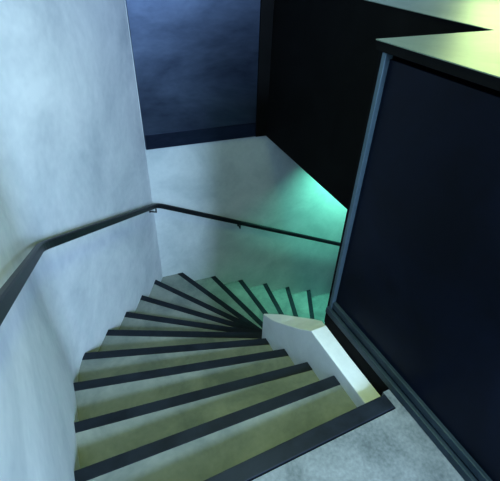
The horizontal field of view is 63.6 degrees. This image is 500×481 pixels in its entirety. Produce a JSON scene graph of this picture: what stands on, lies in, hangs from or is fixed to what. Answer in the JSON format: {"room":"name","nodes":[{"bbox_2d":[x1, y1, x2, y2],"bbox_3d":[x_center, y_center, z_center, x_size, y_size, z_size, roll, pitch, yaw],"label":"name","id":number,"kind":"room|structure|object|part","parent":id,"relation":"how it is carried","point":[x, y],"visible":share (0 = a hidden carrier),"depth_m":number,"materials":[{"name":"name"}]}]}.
{"room":"stairwell","nodes":[
{"label":"stairwell","id":0,"kind":"room"},
{"bbox_2d":[0,103,85,480],"bbox_3d":[-0.230,1.769,0.637,0.396,6.400,5.138,-15,40,-21],"label":"wall","id":1,"kind":"structure","parent":0,"point":[42,349],"depth_m":1.60,"materials":[{"name":"paint"}]},
{"bbox_2d":[0,0,162,352],"bbox_3d":[-1.163,-0.130,3.094,0.300,6.400,1.654,4,37,3],"label":"wall","id":2,"kind":"structure","parent":0,"point":[69,101],"depth_m":2.49,"materials":[{"name":"paint"}]},
{"bbox_2d":[0,203,339,325],"bbox_3d":[0.086,0.000,2.859,2.649,4.102,6.025,15,39,16],"label":"handrail","id":3,"kind":"object","parent":2,"relation":"attached to","point":[13,286],"visible":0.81,"depth_m":2.24,"materials":[{"name":"metal"}]},
{"bbox_2d":[125,1,346,296],"bbox_3d":[0.853,-1.084,4.448,4.000,6.400,0.299,-12,39,-17],"label":"wall","id":4,"kind":"structure","parent":0,"point":[248,179],"depth_m":4.43,"materials":[{"name":"grey paint"}]},
{"bbox_2d":[125,0,273,149],"bbox_3d":[-0.347,-1.929,2.981,1.152,2.550,0.034,-12,39,-17],"label":"wall panel","id":5,"kind":"object","parent":4,"relation":"attached to","point":[202,67],"visible":1,"depth_m":3.35,"materials":[{"name":"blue paint"}]},
{"bbox_2d":[312,292,329,323],"bbox_3d":[0.830,1.361,5.119,0.351,0.164,1.997,8,38,8],"label":"stair step","id":6,"kind":"structure","parent":4,"relation":"attached to","point":[320,302],"depth_m":5.60,"materials":[{"name":"concrete"}]},
{"bbox_2d":[292,290,314,318],"bbox_3d":[0.651,1.286,4.937,0.336,0.164,1.808,2,37,0],"label":"stair step","id":7,"kind":"structure","parent":6,"relation":"on","point":[302,301],"depth_m":5.38,"materials":[{"name":"concrete"}]},
{"bbox_2d":[271,287,297,316],"bbox_3d":[0.467,1.202,4.765,0.342,0.164,1.697,-3,38,-7],"label":"stair step","id":8,"kind":"structure","parent":7,"relation":"on","point":[283,296],"depth_m":5.19,"materials":[{"name":"concrete"}]},
{"bbox_2d":[249,283,283,314],"bbox_3d":[0.400,1.107,4.615,0.356,0.164,1.675,-15,40,-21],"label":"stair step","id":9,"kind":"structure","parent":8,"relation":"on","point":[263,293],"depth_m":4.99,"materials":[{"name":"concrete"}]},
{"bbox_2d":[224,280,267,321],"bbox_3d":[0.234,0.985,4.494,0.349,0.164,1.740,-24,44,-30],"label":"stair step","id":10,"kind":"structure","parent":9,"relation":"on","point":[238,288],"depth_m":4.77,"materials":[{"name":"concrete"}]},
{"bbox_2d":[195,276,262,328],"bbox_3d":[0.022,0.884,4.343,1.877,0.164,0.358,30,45,32],"label":"stair step","id":11,"kind":"structure","parent":10,"relation":"on","point":[212,284],"depth_m":4.53,"materials":[{"name":"concrete"}]},
{"bbox_2d":[161,272,260,328],"bbox_3d":[-0.250,0.888,4.053,1.969,0.164,0.396,30,45,32],"label":"stair step","id":12,"kind":"structure","parent":11,"relation":"on","point":[181,282],"depth_m":4.34,"materials":[{"name":"concrete"}]},
{"bbox_2d":[149,280,261,329],"bbox_3d":[-0.284,0.875,3.795,1.868,0.164,0.377,21,41,23],"label":"stair step","id":13,"kind":"structure","parent":12,"relation":"on","point":[161,291],"depth_m":4.00,"materials":[{"name":"concrete"}]},
{"bbox_2d":[135,295,261,330],"bbox_3d":[-0.273,0.878,3.518,1.724,0.164,0.373,13,39,14],"label":"stair step","id":14,"kind":"structure","parent":13,"relation":"on","point":[147,305],"depth_m":3.65,"materials":[{"name":"concrete"}]},
{"bbox_2d":[119,312,261,332],"bbox_3d":[-0.250,0.840,3.296,1.645,0.164,0.354,4,37,3],"label":"stair step","id":15,"kind":"structure","parent":14,"relation":"on","point":[131,321],"depth_m":3.33,"materials":[{"name":"concrete"}]},
{"bbox_2d":[98,330,261,351],"bbox_3d":[-0.287,0.807,3.066,1.704,0.164,0.350,-3,37,-7],"label":"stair step","id":16,"kind":"structure","parent":15,"relation":"on","point":[114,339],"depth_m":3.02,"materials":[{"name":"concrete"}]},
{"bbox_2d":[78,338,272,381],"bbox_3d":[-0.464,0.856,2.719,1.320,0.164,0.361,-6,38,-11],"label":"stair step","id":17,"kind":"structure","parent":16,"relation":"on","point":[102,364],"depth_m":2.69,"materials":[{"name":"concrete"}]},
{"bbox_2d":[73,349,293,420],"bbox_3d":[-0.348,0.891,2.405,1.298,0.164,0.374,-10,39,-15],"label":"stair step","id":18,"kind":"structure","parent":17,"relation":"on","point":[102,396],"depth_m":2.35,"materials":[{"name":"concrete"}]},
{"bbox_2d":[74,362,319,468],"bbox_3d":[-0.219,0.921,2.099,1.254,0.164,0.342,-13,40,-19],"label":"stair step","id":19,"kind":"structure","parent":18,"relation":"on","point":[103,437],"depth_m":2.03,"materials":[{"name":"concrete"}]},
{"bbox_2d":[74,376,356,480],"bbox_3d":[-0.089,0.952,1.791,1.235,0.164,0.343,-15,40,-21],"label":"stair step","id":20,"kind":"structure","parent":19,"relation":"on","point":[201,452],"depth_m":1.76,"materials":[{"name":"concrete"}]},
{"bbox_2d":[262,314,379,406],"bbox_3d":[0.353,1.480,2.931,0.125,2.520,1.086,-15,40,-21],"label":"wall","id":21,"kind":"structure","parent":0,"point":[304,340],"depth_m":2.17,"materials":[{"name":"paint"}]},
{"bbox_2d":[252,390,464,480],"bbox_3d":[1.049,1.836,0.414,1.885,0.163,3.648,-15,40,-21],"label":"floor","id":22,"kind":"structure","parent":0,"point":[392,446],"depth_m":1.56,"materials":[{"name":"concrete"}]},
{"bbox_2d":[204,394,394,480],"bbox_3d":[0.022,0.874,1.542,1.295,0.065,0.067,-15,40,-21],"label":"stair nosing","id":23,"kind":"object","parent":22,"relation":"attached to","point":[279,455],"visible":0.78,"depth_m":1.60,"materials":[{"name":"rubber"}]},
{"bbox_2d":[266,0,499,480],"bbox_3d":[2.320,0.048,1.929,3.454,1.726,5.905,-15,40,-21],"label":"parapet","id":24,"kind":"object","parent":22,"relation":"on","point":[392,107],"visible":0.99,"depth_m":1.55,"materials":[{"name":"black paint"}]},
{"bbox_3d":[0.455,-0.131,1.772,0.034,1.292,0.020,-15,40,-21],"label":"post","id":25,"kind":"part","parent":24,"relation":"part of","materials":[{"name":"metal"}]},
{"bbox_3d":[0.677,-0.163,1.909,0.536,1.392,0.020,-15,40,-21],"label":"panel","id":26,"kind":"part","parent":24,"relation":"part of","materials":[{"name":"blue metal"}]},
{"bbox_3d":[1.804,-1.230,3.218,2.856,1.273,2.205,-15,40,-21],"label":"return panel","id":27,"kind":"part","parent":24,"relation":"part of","materials":[{"name":"black paint"}]},
{"bbox_3d":[1.231,1.404,0.823,0.050,0.040,3.756,-15,40,-21],"label":"rail","id":28,"kind":"part","parent":24,"relation":"part of","materials":[{"name":"metal"}]},
{"bbox_3d":[1.241,1.365,0.795,0.034,0.039,3.752,-15,40,-21],"label":"rail","id":29,"kind":"part","parent":24,"relation":"part of","materials":[{"name":"metal"}]},
{"bbox_3d":[1.503,0.888,0.572,0.540,1.361,3.738,-15,40,-21],"label":"panel","id":30,"kind":"part","parent":24,"relation":"part of","materials":[{"name":"metal"}]},
{"bbox_3d":[2.350,-0.636,1.406,3.448,0.003,5.895,-15,40,-21],"label":"plate","id":31,"kind":"part","parent":24,"relation":"part of","materials":[{"name":"metal"}]}
]}

